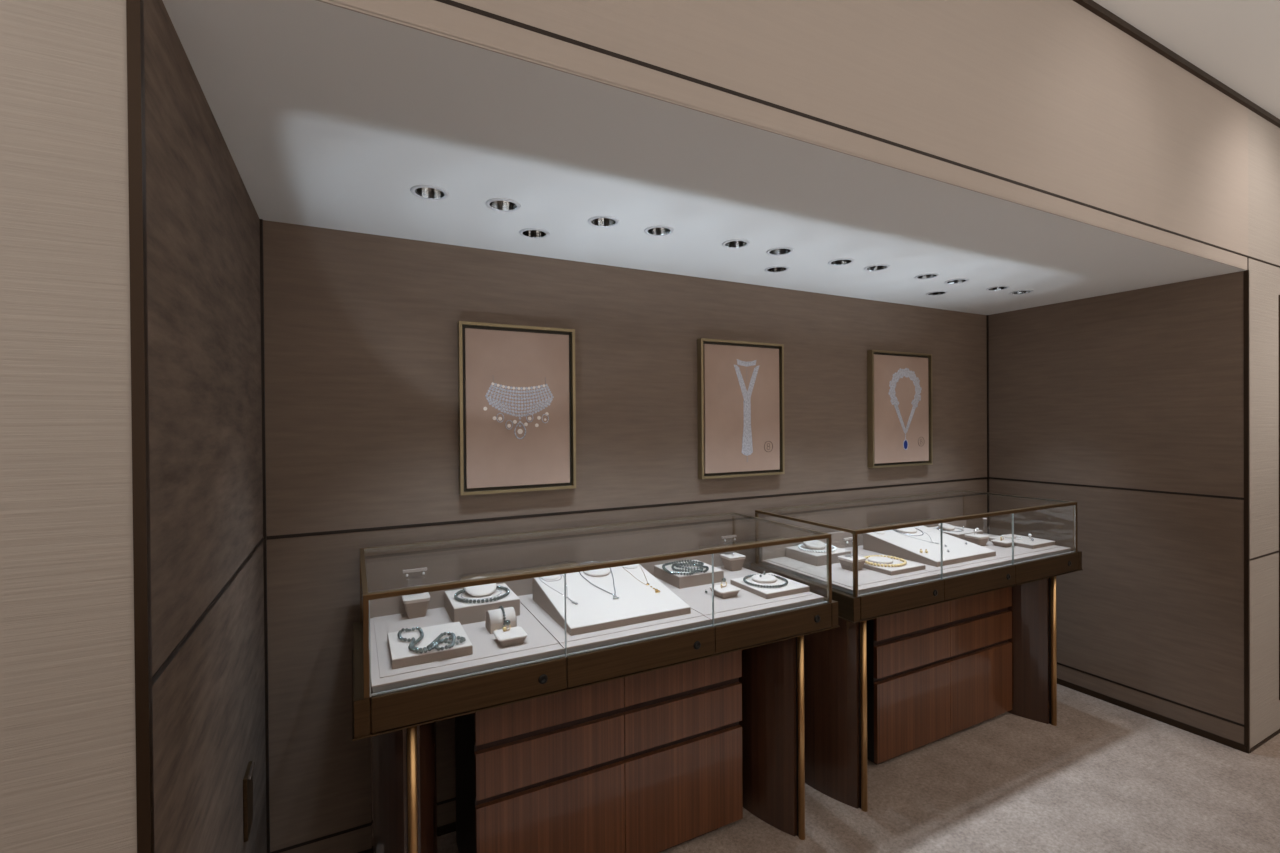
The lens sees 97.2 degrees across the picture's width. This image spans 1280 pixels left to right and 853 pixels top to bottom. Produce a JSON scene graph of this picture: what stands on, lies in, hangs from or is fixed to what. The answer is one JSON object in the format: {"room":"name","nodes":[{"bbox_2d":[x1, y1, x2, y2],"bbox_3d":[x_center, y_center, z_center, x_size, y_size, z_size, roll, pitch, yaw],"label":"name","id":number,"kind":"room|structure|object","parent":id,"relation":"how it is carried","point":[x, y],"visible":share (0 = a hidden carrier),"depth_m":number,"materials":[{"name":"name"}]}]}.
{"room":"shop","nodes":[
{"label":"shop","id":0,"kind":"room"},
{"bbox_2d":[144,0,266,852],"bbox_3d":[-1.006,0.349,1.272,0.130,2.302,1.155,-1,0,-27],"label":"wall","id":1,"kind":"structure","parent":0,"point":[203,222],"depth_m":1.07,"materials":[{"name":"brown wood"}]},
{"bbox_2d":[126,0,153,852],"bbox_3d":[-0.691,0.420,0.786,0.014,2.162,0.016,-1,0,-27],"label":"trim","id":2,"kind":"structure","parent":1,"relation":"attached to","point":[134,9],"depth_m":0.78,"materials":[{"name":"brown metal"}]},
{"bbox_2d":[152,537,263,685],"bbox_3d":[-0.954,0.360,1.303,0.012,0.011,1.147,-1,0,-27],"label":"trim","id":3,"kind":"structure","parent":1,"relation":"attached to","point":[183,641],"depth_m":1.03,"materials":[{"name":"brown metal"}]},
{"bbox_2d":[243,761,254,841],"bbox_3d":[-1.030,0.979,1.494,0.016,0.160,0.121,-1,0,-27],"label":"door handle","id":4,"kind":"object","parent":1,"relation":"attached to","point":[248,777],"visible":1,"depth_m":1.45,"materials":[{"name":"brown metal"}]},
{"bbox_2d":[263,220,986,852],"bbox_3d":[0.463,0.330,2.738,3.844,2.302,0.120,-1,0,-27],"label":"wall","id":5,"kind":"structure","parent":0,"point":[361,329],"depth_m":2.08,"materials":[{"name":"brown wood"}]},
{"bbox_2d":[260,219,269,852],"bbox_3d":[-1.205,0.418,1.814,0.008,2.162,0.008,-1,0,-27],"label":"trim","id":6,"kind":"structure","parent":5,"relation":"attached to","point":[261,220],"depth_m":1.81,"materials":[{"name":"brown metal"}]},
{"bbox_2d":[270,797,455,852],"bbox_3d":[0.496,1.364,2.694,3.820,0.010,0.012,-1,0,-27],"label":"trim","id":7,"kind":"structure","parent":5,"relation":"attached to","point":[451,799],"depth_m":1.90,"materials":[{"name":"brown metal"}]},
{"bbox_2d":[358,822,455,852],"bbox_3d":[0.497,1.465,2.694,3.820,0.032,0.014,-1,0,-27],"label":"baseboard","id":8,"kind":"structure","parent":5,"relation":"attached to","point":[451,827],"depth_m":2.07,"materials":[{"name":"brown metal"}]},
{"bbox_2d":[458,321,575,494],"bbox_3d":[-0.465,-0.069,2.176,0.448,0.637,0.033,-1,0,-27],"label":"framed picture","id":9,"kind":"object","parent":5,"relation":"attached to","point":[517,399],"visible":1,"depth_m":2.16,"materials":[{"name":"beige paper"}]},
{"bbox_2d":[491,382,544,389],"bbox_3d":[-0.465,-0.154,2.166,0.209,0.027,0.001,-1,0,-27],"label":"print","id":10,"kind":"object","parent":9,"relation":"on","point":[494,385],"depth_m":2.16,"materials":[{"name":"beige"}]},
{"bbox_2d":[485,383,553,438],"bbox_3d":[-0.459,-0.059,2.169,0.267,0.216,0.006,-1,0,-27],"label":"print","id":11,"kind":"object","parent":9,"relation":"attached to","point":[512,410],"depth_m":2.17},
{"bbox_2d":[266,477,986,539],"bbox_3d":[0.488,0.341,2.688,3.820,0.011,0.012,-1,0,-27],"label":"trim","id":12,"kind":"structure","parent":5,"relation":"attached to","point":[884,486],"depth_m":2.29,"materials":[{"name":"brown wood"}]},
{"bbox_2d":[697,338,784,478],"bbox_3d":[0.483,-0.082,2.661,0.480,0.634,0.033,-1,0,-27],"label":"framed picture","id":13,"kind":"object","parent":5,"relation":"attached to","point":[740,384],"visible":1,"depth_m":2.64,"materials":[{"name":"beige paper"}]},
{"bbox_2d":[734,359,759,455],"bbox_3d":[0.505,-0.090,2.662,0.152,0.455,0.002,-1,0,-27],"label":"print","id":14,"kind":"object","parent":13,"relation":"attached to","point":[746,371],"depth_m":2.66},
{"bbox_2d":[867,350,932,467],"bbox_3d":[1.462,-0.096,3.161,0.492,0.638,0.033,-1,0,-27],"label":"framed picture","id":15,"kind":"object","parent":5,"relation":"attached to","point":[899,384],"visible":1,"depth_m":3.14,"materials":[{"name":"beige paper"}]},
{"bbox_2d":[888,368,921,449],"bbox_3d":[1.489,-0.099,3.164,0.277,0.463,0.006,-1,0,-27],"label":"print","id":16,"kind":"object","parent":15,"relation":"attached to","point":[904,384],"depth_m":3.16},
{"bbox_2d":[986,315,988,533],"bbox_3d":[2.189,0.382,3.549,0.008,2.162,0.008,-1,0,-27],"label":"trim","id":17,"kind":"structure","parent":5,"relation":"attached to","point":[987,316],"depth_m":3.54,"materials":[{"name":"brown metal"}]},
{"bbox_2d":[0,0,1279,852],"bbox_3d":[1.423,0.025,1.929,9.600,2.905,0.120,-1,0,-27],"label":"wall","id":18,"kind":"structure","parent":0,"point":[1052,96],"depth_m":1.08,"materials":[{"name":"beige fabric"}]},
{"bbox_2d":[436,0,1279,267],"bbox_3d":[2.502,-0.756,2.416,7.220,0.008,0.012,-1,0,-27],"label":"trim","id":19,"kind":"structure","parent":18,"relation":"attached to","point":[449,2],"depth_m":1.28,"materials":[{"name":"brown metal"}]},
{"bbox_2d":[1073,0,1279,127],"bbox_3d":[1.440,-1.416,1.865,9.600,0.022,0.024,-1,0,-27],"label":"trim","id":20,"kind":"structure","parent":18,"relation":"attached to","point":[1090,5],"depth_m":2.16,"materials":[{"name":"brown metal"}]},
{"bbox_2d":[1250,550,1278,560],"bbox_3d":[4.227,0.583,3.301,3.369,0.008,0.012,-1,0,-27],"label":"trim","id":21,"kind":"structure","parent":18,"relation":"attached to","point":[1278,550],"depth_m":2.61,"materials":[{"name":"brown metal"}]},
{"bbox_2d":[1250,729,1279,752],"bbox_3d":[4.234,1.442,3.304,3.369,0.014,0.014,-1,0,-27],"label":"baseboard","id":22,"kind":"structure","parent":18,"relation":"attached to","point":[1271,736],"depth_m":2.61,"materials":[{"name":"brown wood"}]},
{"bbox_2d":[1279,295,1279,699],"bbox_3d":[3.063,0.340,2.704,0.040,1.934,0.014,-1,0,-27],"label":"trim","id":23,"kind":"structure","parent":18,"relation":"attached to","point":[1279,295],"depth_m":2.69,"materials":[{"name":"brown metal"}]},
{"bbox_2d":[162,0,1244,314],"bbox_3d":[0.745,-0.686,2.165,3.820,0.012,1.154,-1,0,-27],"label":"alcove ceiling","id":24,"kind":"structure","parent":0,"point":[328,116],"depth_m":1.54,"materials":[{"name":"white paint"}]},
{"bbox_2d":[410,185,448,199],"bbox_3d":[-0.599,-0.704,1.607,0.104,0.081,0.104,-1,0,-27],"label":"recessed light","id":25,"kind":"object","parent":24,"relation":"attached to","point":[429,192],"visible":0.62,"depth_m":1.64,"materials":[{"name":"grey metal"}]},
{"bbox_2d":[485,198,520,211],"bbox_3d":[-0.413,-0.706,1.702,0.104,0.081,0.104,-1,0,-27],"label":"recessed light","id":26,"kind":"object","parent":24,"relation":"attached to","point":[497,204],"visible":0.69,"depth_m":1.73,"materials":[{"name":"grey metal"}]},
{"bbox_2d":[519,228,548,238],"bbox_3d":[-0.367,-0.708,1.957,0.104,0.081,0.104,-1,0,-27],"label":"recessed light","id":27,"kind":"object","parent":24,"relation":"attached to","point":[534,233],"visible":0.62,"depth_m":1.99,"materials":[{"name":"grey metal"}]},
{"bbox_2d":[588,216,618,227],"bbox_3d":[-0.120,-0.709,1.850,0.104,0.081,0.104,-1,0,-27],"label":"recessed light","id":28,"kind":"object","parent":24,"relation":"attached to","point":[597,221],"visible":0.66,"depth_m":1.88,"materials":[{"name":"grey metal"}]},
{"bbox_2d":[644,225,673,235],"bbox_3d":[0.065,-0.711,1.942,0.104,0.081,0.104,-1,0,-27],"label":"recessed light","id":29,"kind":"object","parent":24,"relation":"attached to","point":[659,230],"visible":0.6,"depth_m":1.97,"materials":[{"name":"grey metal"}]},
{"bbox_2d":[722,239,749,248],"bbox_3d":[0.354,-0.714,2.089,0.104,0.081,0.104,-1,0,-27],"label":"recessed light","id":30,"kind":"object","parent":24,"relation":"attached to","point":[734,243],"visible":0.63,"depth_m":2.12,"materials":[{"name":"grey metal"}]},
{"bbox_2d":[765,266,788,272],"bbox_3d":[0.591,-0.718,2.440,0.104,0.081,0.104,-1,0,-27],"label":"recessed light","id":31,"kind":"object","parent":24,"relation":"attached to","point":[774,269],"visible":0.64,"depth_m":2.47,"materials":[{"name":"grey metal"}]},
{"bbox_2d":[766,247,793,255],"bbox_3d":[0.541,-0.716,2.184,0.104,0.081,0.104,-1,0,-27],"label":"recessed light","id":32,"kind":"object","parent":24,"relation":"attached to","point":[778,251],"visible":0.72,"depth_m":2.21,"materials":[{"name":"grey metal"}]},
{"bbox_2d":[828,258,853,265],"bbox_3d":[0.832,-0.719,2.335,0.104,0.081,0.104,-1,0,-27],"label":"recessed light","id":33,"kind":"object","parent":24,"relation":"attached to","point":[841,261],"visible":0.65,"depth_m":2.36,"materials":[{"name":"grey metal"}]},
{"bbox_2d":[864,264,889,270],"bbox_3d":[1.018,-0.721,2.428,0.104,0.081,0.104,-1,0,-27],"label":"recessed light","id":34,"kind":"object","parent":24,"relation":"attached to","point":[878,267],"visible":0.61,"depth_m":2.45,"materials":[{"name":"grey metal"}]},
{"bbox_2d":[914,273,939,279],"bbox_3d":[1.310,-0.724,2.577,0.104,0.081,0.104,-1,0,-27],"label":"recessed light","id":35,"kind":"object","parent":24,"relation":"attached to","point":[927,275],"visible":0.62,"depth_m":2.60,"materials":[{"name":"grey metal"}]},
{"bbox_2d":[926,291,947,295],"bbox_3d":[1.536,-0.728,2.921,0.104,0.081,0.104,-1,0,-27],"label":"recessed light","id":36,"kind":"object","parent":24,"relation":"attached to","point":[934,293],"visible":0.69,"depth_m":2.94,"materials":[{"name":"grey metal"}]},
{"bbox_2d":[944,278,968,283],"bbox_3d":[1.498,-0.726,2.674,0.104,0.081,0.104,-1,0,-27],"label":"recessed light","id":37,"kind":"object","parent":24,"relation":"attached to","point":[959,280],"visible":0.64,"depth_m":2.69,"materials":[{"name":"grey metal"}]},
{"bbox_2d":[986,286,1009,290],"bbox_3d":[1.788,-0.730,2.821,0.104,0.081,0.104,-1,0,-27],"label":"recessed light","id":38,"kind":"object","parent":24,"relation":"attached to","point":[995,288],"visible":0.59,"depth_m":2.84,"materials":[{"name":"grey metal"}]},
{"bbox_2d":[1009,290,1032,294],"bbox_3d":[1.965,-0.731,2.911,0.104,0.081,0.104,-1,0,-27],"label":"recessed light","id":39,"kind":"object","parent":24,"relation":"attached to","point":[1018,292],"visible":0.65,"depth_m":2.93,"materials":[{"name":"grey metal"}]},
{"bbox_2d":[437,684,1279,852],"bbox_3d":[2.141,1.541,0.555,9.600,0.120,5.900,-1,0,-27],"label":"floor","id":40,"kind":"structure","parent":0,"point":[1108,777],"depth_m":2.23,"materials":[{"name":"beige carpet"}]},
{"bbox_2d":[352,512,839,852],"bbox_3d":[-0.114,0.944,1.972,1.585,1.092,0.612,-1,0,-27],"label":"display case","id":41,"kind":"object","parent":40,"relation":"on","point":[399,709],"visible":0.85,"depth_m":1.85,"materials":[{"name":"brown metal"}]},
{"bbox_2d":[402,592,429,618],"bbox_3d":[-0.749,0.599,1.889,0.084,0.066,0.084,-1,0,-27],"label":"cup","id":42,"kind":"object","parent":41,"relation":"on","point":[416,605],"visible":0.88,"depth_m":1.86,"materials":[{"name":"beige fabric"}]},
{"bbox_2d":[403,567,426,572],"bbox_3d":[-0.759,0.523,1.906,0.076,0.085,0.024,-1,0,-27],"label":"stand","id":43,"kind":"object","parent":42,"relation":"on","point":[425,568],"visible":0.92,"depth_m":1.90,"materials":[{"name":"clear plastic"}]},
{"bbox_2d":[388,622,472,668],"bbox_3d":[-0.603,0.619,1.612,0.205,0.026,0.212,-1,0,-27],"label":"block","id":44,"kind":"object","parent":41,"relation":"on","point":[401,656],"visible":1,"depth_m":1.56,"materials":[{"name":"beige fabric"}]},
{"bbox_2d":[397,627,465,653],"bbox_3d":[-0.608,0.599,1.598,0.226,0.013,0.142,0,0,39],"label":"pearl necklace","id":45,"kind":"object","parent":44,"relation":"on","point":[434,644],"visible":1,"depth_m":1.57,"materials":[{"name":"grey"}]},
{"bbox_2d":[370,603,562,687],"bbox_3d":[-0.565,0.634,1.743,0.493,0.006,0.558,-1,0,-27],"label":"tray","id":46,"kind":"object","parent":41,"relation":"on","point":[541,643],"depth_m":1.60,"materials":[{"name":"beige fabric"}]},
{"bbox_2d":[445,583,519,624],"bbox_3d":[-0.541,0.602,1.925,0.211,0.056,0.208,-1,0,-27],"label":"block","id":47,"kind":"object","parent":41,"relation":"on","point":[464,613],"visible":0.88,"depth_m":1.84,"materials":[{"name":"beige fabric"}]},
{"bbox_2d":[464,576,496,596],"bbox_3d":[-0.548,0.549,1.940,0.108,0.046,0.094,-1,0,-27],"label":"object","id":48,"kind":"object","parent":47,"relation":"on","point":[487,589],"visible":0.66,"depth_m":1.92,"materials":[{"name":"white fabric"}]},
{"bbox_2d":[454,586,509,602],"bbox_3d":[-0.535,0.568,1.916,0.185,0.012,0.176,-1,0,-27],"label":"pearl necklace","id":49,"kind":"object","parent":47,"relation":"on","point":[507,590],"visible":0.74,"depth_m":1.86,"materials":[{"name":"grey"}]},
{"bbox_2d":[485,607,516,633],"bbox_3d":[-0.434,0.600,1.762,0.081,0.060,0.070,-1,0,-27],"label":"roll","id":50,"kind":"object","parent":41,"relation":"on","point":[494,620],"visible":0.94,"depth_m":1.74,"materials":[{"name":"white fabric"}]},
{"bbox_2d":[499,606,505,627],"bbox_3d":[-0.435,0.594,1.761,0.017,0.063,0.088,-1,0,-27],"label":"bracelet","id":51,"kind":"object","parent":50,"relation":"on","point":[500,607],"visible":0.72,"depth_m":1.74,"materials":[{"name":"grey metal"}]},
{"bbox_2d":[493,626,526,646],"bbox_3d":[-0.380,0.617,1.655,0.084,0.026,0.084,-1,0,-27],"label":"stand","id":52,"kind":"object","parent":41,"relation":"on","point":[515,635],"visible":0.98,"depth_m":1.63,"materials":[{"name":"white fabric"}]},
{"bbox_2d":[505,620,510,630],"bbox_3d":[-0.392,0.589,1.673,0.017,0.033,0.018,0,0,9],"label":"ring","id":53,"kind":"object","parent":52,"relation":"on","point":[507,622],"visible":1,"depth_m":1.67,"materials":[{"name":"yellow metal"}]},
{"bbox_2d":[372,598,823,692],"bbox_3d":[-0.118,0.639,1.969,1.490,0.014,0.552,-1,0,-27],"label":"tray","id":54,"kind":"object","parent":41,"relation":"on","point":[545,639],"depth_m":1.71,"materials":[{"name":"grey"}]},
{"bbox_2d":[532,564,690,635],"bbox_3d":[-0.110,0.583,1.968,0.424,0.087,0.401,-1,0,-27],"label":"display board","id":55,"kind":"object","parent":41,"relation":"on","point":[638,602],"visible":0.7,"depth_m":1.90,"materials":[{"name":"beige fabric"}]},
{"bbox_2d":[541,574,559,579],"bbox_3d":[-0.328,0.542,2.053,0.072,0.016,0.071,-1,0,-27],"label":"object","id":56,"kind":"object","parent":55,"relation":"on","point":[552,577],"visible":0.36,"depth_m":2.03,"materials":[{"name":"white fabric"}]},
{"bbox_2d":[539,576,577,604],"bbox_3d":[-0.283,0.559,1.969,0.090,0.048,0.297,-1,0,-27],"label":"necklace","id":57,"kind":"object","parent":55,"relation":"on","point":[573,602],"visible":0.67,"depth_m":1.88,"materials":[{"name":"grey metal"}]},
{"bbox_2d":[583,568,609,576],"bbox_3d":[-0.163,0.540,2.120,0.104,0.026,0.104,-1,0,-27],"label":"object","id":58,"kind":"object","parent":55,"relation":"on","point":[603,572],"visible":0.5,"depth_m":2.09,"materials":[{"name":"white fabric"}]},
{"bbox_2d":[578,562,618,599],"bbox_3d":[-0.133,0.555,2.054,0.133,0.056,0.325,-1,0,-27],"label":"necklace","id":59,"kind":"object","parent":55,"relation":"on","point":[614,594],"visible":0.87,"depth_m":2.00,"materials":[{"name":"grey metal"}]},
{"bbox_2d":[621,564,638,568],"bbox_3d":[-0.041,0.539,2.200,0.072,0.016,0.071,-1,0,-27],"label":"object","id":60,"kind":"object","parent":55,"relation":"on","point":[633,566],"visible":0.41,"depth_m":2.17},
{"bbox_2d":[622,564,659,592],"bbox_3d":[0.006,0.557,2.110,0.073,0.049,0.300,-1,0,-27],"label":"necklace","id":61,"kind":"object","parent":55,"relation":"on","point":[656,590],"visible":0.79,"depth_m":2.03,"materials":[{"name":"yellow metal"}]},
{"bbox_2d":[518,594,709,648],"bbox_3d":[-0.121,0.630,1.970,0.498,0.006,0.558,-1,0,-27],"label":"tray","id":62,"kind":"object","parent":41,"relation":"on","point":[697,619],"depth_m":1.76,"materials":[{"name":"beige fabric"}]},
{"bbox_2d":[654,560,723,588],"bbox_3d":[0.197,0.599,2.304,0.207,0.046,0.204,-1,0,-27],"label":"block","id":63,"kind":"object","parent":41,"relation":"on","point":[679,581],"visible":0.81,"depth_m":2.23,"materials":[{"name":"beige fabric"}]},
{"bbox_2d":[662,560,708,575],"bbox_3d":[0.181,0.569,2.278,0.183,0.015,0.203,0,0,-9],"label":"pearl necklace","id":64,"kind":"object","parent":63,"relation":"on","point":[699,565],"visible":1,"depth_m":2.27,"materials":[{"name":"grey"}]},
{"bbox_2d":[709,584,739,598],"bbox_3d":[0.312,0.609,2.083,0.088,0.028,0.088,-1,0,-27],"label":"stand","id":65,"kind":"object","parent":41,"relation":"on","point":[729,591],"visible":0.91,"depth_m":2.06,"materials":[{"name":"white fabric"}]},
{"bbox_2d":[720,552,745,570],"bbox_3d":[0.404,0.589,2.450,0.084,0.062,0.084,-1,0,-27],"label":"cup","id":66,"kind":"object","parent":41,"relation":"on","point":[735,563],"visible":1,"depth_m":2.42,"materials":[{"name":"beige fabric"}]},
{"bbox_2d":[721,535,736,538],"bbox_3d":[0.390,0.518,2.471,0.076,0.080,0.024,-1,0,-27],"label":"stand","id":67,"kind":"object","parent":66,"relation":"on","point":[729,536],"visible":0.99,"depth_m":2.46,"materials":[{"name":"clear plastic"}]},
{"bbox_2d":[654,566,823,619],"bbox_3d":[0.325,0.625,2.198,0.496,0.006,0.558,-1,0,-27],"label":"tray","id":68,"kind":"object","parent":41,"relation":"on","point":[746,605],"depth_m":2.01,"materials":[{"name":"beige fabric"}]},
{"bbox_2d":[730,573,809,598],"bbox_3d":[0.498,0.611,2.175,0.205,0.019,0.220,-1,0,-27],"label":"block","id":69,"kind":"object","parent":41,"relation":"on","point":[793,587],"visible":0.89,"depth_m":2.11,"materials":[{"name":"beige fabric"}]},
{"bbox_2d":[747,577,780,585],"bbox_3d":[0.481,0.599,2.190,0.128,0.004,0.128,-1,0,-27],"label":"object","id":70,"kind":"object","parent":69,"relation":"on","point":[750,580],"visible":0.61,"depth_m":2.15,"materials":[{"name":"white fabric"}]},
{"bbox_2d":[752,574,776,582],"bbox_3d":[0.482,0.591,2.193,0.096,0.012,0.096,-1,0,-27],"label":"cushion","id":71,"kind":"object","parent":70,"relation":"on","point":[766,578],"visible":0.98,"depth_m":2.17,"materials":[{"name":"white fabric"}]},
{"bbox_2d":[743,574,787,587],"bbox_3d":[0.485,0.596,2.180,0.169,0.010,0.174,-1,0,-27],"label":"pearl necklace","id":72,"kind":"object","parent":69,"relation":"on","point":[748,576],"visible":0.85,"depth_m":2.13,"materials":[{"name":"grey"}]},
{"bbox_2d":[455,650,742,852],"bbox_3d":[-0.136,1.114,2.043,0.966,0.750,0.375,-1,0,-27],"label":"base cabinet","id":73,"kind":"object","parent":40,"relation":"on","point":[647,762],"visible":0.84,"depth_m":1.86,"materials":[{"name":"brown wood"}]},
{"bbox_2d":[751,490,1082,811],"bbox_3d":[1.365,0.928,2.728,1.594,1.092,0.612,-1,0,-27],"label":"display case","id":74,"kind":"object","parent":40,"relation":"on","point":[835,659],"visible":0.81,"depth_m":2.49,"materials":[{"name":"brown wood"}]},
{"bbox_2d":[786,546,850,565],"bbox_3d":[0.827,0.593,2.626,0.208,0.046,0.203,-1,0,-27],"label":"block","id":75,"kind":"object","parent":74,"relation":"on","point":[793,552],"visible":0.66,"depth_m":2.55,"materials":[{"name":"beige fabric"}]},
{"bbox_2d":[803,540,825,549],"bbox_3d":[0.817,0.552,2.643,0.104,0.032,0.098,-1,0,-27],"label":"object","id":76,"kind":"object","parent":75,"relation":"on","point":[813,544],"visible":0.87,"depth_m":2.62,"materials":[{"name":"white fabric"}]},
{"bbox_2d":[798,544,836,552],"bbox_3d":[0.824,0.563,2.626,0.178,0.012,0.171,-1,0,-27],"label":"pearl necklace","id":77,"kind":"object","parent":75,"relation":"on","point":[800,545],"visible":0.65,"depth_m":2.57,"materials":[{"name":"white"}]},
{"bbox_2d":[762,552,937,590],"bbox_3d":[0.900,0.619,2.492,0.485,0.006,0.558,-1,0,-27],"label":"tray","id":78,"kind":"object","parent":74,"relation":"on","point":[842,579],"depth_m":2.34,"materials":[{"name":"beige fabric"}]},
{"bbox_2d":[838,554,865,570],"bbox_3d":[0.916,0.590,2.440,0.088,0.052,0.088,-1,0,-27],"label":"jewelry stand","id":79,"kind":"object","parent":74,"relation":"on","point":[846,562],"visible":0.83,"depth_m":2.42,"materials":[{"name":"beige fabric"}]},
{"bbox_2d":[863,555,924,575],"bbox_3d":[1.082,0.605,2.473,0.213,0.019,0.218,-1,0,-27],"label":"block","id":80,"kind":"object","parent":74,"relation":"on","point":[910,566],"visible":0.61,"depth_m":2.39,"materials":[{"name":"beige fabric"}]},
{"bbox_2d":[868,556,892,563],"bbox_3d":[1.059,0.589,2.488,0.104,0.012,0.104,-1,0,-27],"label":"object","id":81,"kind":"object","parent":80,"relation":"on","point":[875,559],"visible":0.97,"depth_m":2.47,"materials":[{"name":"white fabric"}]},
{"bbox_2d":[865,555,906,566],"bbox_3d":[1.069,0.589,2.474,0.190,0.013,0.179,-1,0,-27],"label":"pearl necklace","id":82,"kind":"object","parent":80,"relation":"on","point":[888,556],"visible":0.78,"depth_m":2.43,"materials":[{"name":"beige"}]},
{"bbox_2d":[761,549,1070,594],"bbox_3d":[1.356,0.624,2.722,1.502,0.014,0.552,-1,0,-27],"label":"tray","id":83,"kind":"object","parent":74,"relation":"on","point":[869,581],"depth_m":2.43,"materials":[{"name":"grey fabric"}]},
{"bbox_2d":[841,545,1008,574],"bbox_3d":[1.341,0.614,2.717,0.498,0.006,0.558,-1,0,-27],"label":"tray","id":84,"kind":"object","parent":74,"relation":"on","point":[989,563],"depth_m":2.51,"materials":[{"name":"beige fabric"}]},
{"bbox_2d":[863,526,995,566],"bbox_3d":[1.394,0.567,2.737,0.425,0.087,0.401,-1,0,-27],"label":"display board","id":85,"kind":"object","parent":74,"relation":"on","point":[892,543],"visible":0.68,"depth_m":2.67,"materials":[{"name":"beige fabric"}]},
{"bbox_2d":[894,524,916,532],"bbox_3d":[1.355,0.524,2.896,0.120,0.028,0.119,-1,0,-27],"label":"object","id":86,"kind":"object","parent":85,"relation":"on","point":[909,529],"visible":0.55,"depth_m":2.86,"materials":[{"name":"white fabric"}]},
{"bbox_2d":[891,524,922,535],"bbox_3d":[1.361,0.529,2.887,0.151,0.032,0.171,-1,0,-27],"label":"necklace","id":87,"kind":"object","parent":85,"relation":"on","point":[891,524],"visible":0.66,"depth_m":2.83,"materials":[{"name":"grey metal"}]},
{"bbox_2d":[929,526,982,540],"bbox_3d":[1.703,0.583,3.074,0.210,0.046,0.204,-1,0,-27],"label":"block","id":88,"kind":"object","parent":74,"relation":"on","point":[961,535],"visible":0.43,"depth_m":3.01,"materials":[{"name":"beige fabric"}]},
{"bbox_2d":[938,523,954,529],"bbox_3d":[1.669,0.545,3.073,0.084,0.028,0.080,-1,0,-27],"label":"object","id":89,"kind":"object","parent":88,"relation":"on","point":[945,526],"visible":0.86,"depth_m":3.05,"materials":[{"name":"white fabric"}]},
{"bbox_2d":[965,533,988,545],"bbox_3d":[1.729,0.582,2.897,0.086,0.050,0.086,-1,0,-27],"label":"stand","id":90,"kind":"object","parent":74,"relation":"on","point":[979,539],"visible":0.8,"depth_m":2.87,"materials":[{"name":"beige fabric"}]},
{"bbox_2d":[991,539,1014,546],"bbox_3d":[1.846,0.593,2.871,0.082,0.026,0.082,-1,0,-27],"label":"stand","id":91,"kind":"object","parent":74,"relation":"on","point":[1004,543],"visible":0.88,"depth_m":2.85,"materials":[{"name":"white fabric"}]},
{"bbox_2d":[989,534,1054,548],"bbox_3d":[1.981,0.595,2.932,0.200,0.019,0.218,-1,0,-27],"label":"block","id":92,"kind":"object","parent":74,"relation":"on","point":[1025,542],"visible":0.71,"depth_m":2.87,"materials":[{"name":"beige fabric"}]},
{"bbox_2d":[1003,535,1015,538],"bbox_3d":[1.940,0.580,2.972,0.068,0.010,0.068,-1,0,-27],"label":"cushion","id":93,"kind":"object","parent":92,"relation":"on","point":[1005,536],"visible":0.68,"depth_m":2.95,"materials":[{"name":"white fabric"}]},
{"bbox_2d":[983,533,1070,560],"bbox_3d":[1.795,0.609,2.949,0.517,0.006,0.558,-1,0,-27],"label":"tray","id":94,"kind":"object","parent":74,"relation":"on","point":[1004,553],"depth_m":2.74,"materials":[{"name":"beige fabric"}]},
{"bbox_2d":[867,587,1011,764],"bbox_3d":[1.370,1.098,2.813,0.981,0.750,0.375,-1,0,-27],"label":"base cabinet","id":95,"kind":"object","parent":40,"relation":"on","point":[935,672],"visible":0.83,"depth_m":2.60,"materials":[{"name":"brown wood"}]},
{"bbox_2d":[989,271,1243,743],"bbox_3d":[2.511,0.312,3.069,0.130,2.302,1.155,-1,0,-27],"label":"wall","id":96,"kind":"structure","parent":0,"point":[1143,388],"depth_m":2.87,"materials":[{"name":"brown wood"}]},
{"bbox_2d":[989,477,1243,499],"bbox_3d":[2.455,0.324,3.045,0.012,0.010,1.147,-1,0,-27],"label":"trim","id":97,"kind":"structure","parent":96,"relation":"attached to","point":[1166,492],"depth_m":2.91,"materials":[{"name":"brown metal"}]},
{"bbox_2d":[1057,662,1243,726],"bbox_3d":[2.463,1.347,3.051,0.012,0.010,1.147,-1,0,-27],"label":"trim","id":98,"kind":"structure","parent":96,"relation":"attached to","point":[1153,695],"depth_m":2.81,"materials":[{"name":"brown metal"}]},
{"bbox_2d":[1057,678,1247,752],"bbox_3d":[2.465,1.448,3.047,0.014,0.032,1.157,-1,0,-27],"label":"baseboard","id":99,"kind":"structure","parent":96,"relation":"attached to","point":[1172,722],"depth_m":2.81,"materials":[{"name":"black wood"}]},
{"bbox_2d":[1243,270,1249,753],"bbox_3d":[2.720,0.384,2.530,0.012,2.162,0.015,-1,0,-27],"label":"trim","id":100,"kind":"structure","parent":96,"relation":"attached to","point":[1246,272],"depth_m":2.53,"materials":[{"name":"brown metal"}]},
{"bbox_2d":[1093,0,1279,118],"bbox_3d":[2.159,-1.474,0.457,9.600,0.100,5.720,-1,0,-27],"label":"ceiling","id":101,"kind":"structure","parent":0,"point":[1235,42],"depth_m":2.06,"materials":[{"name":"white paint"}]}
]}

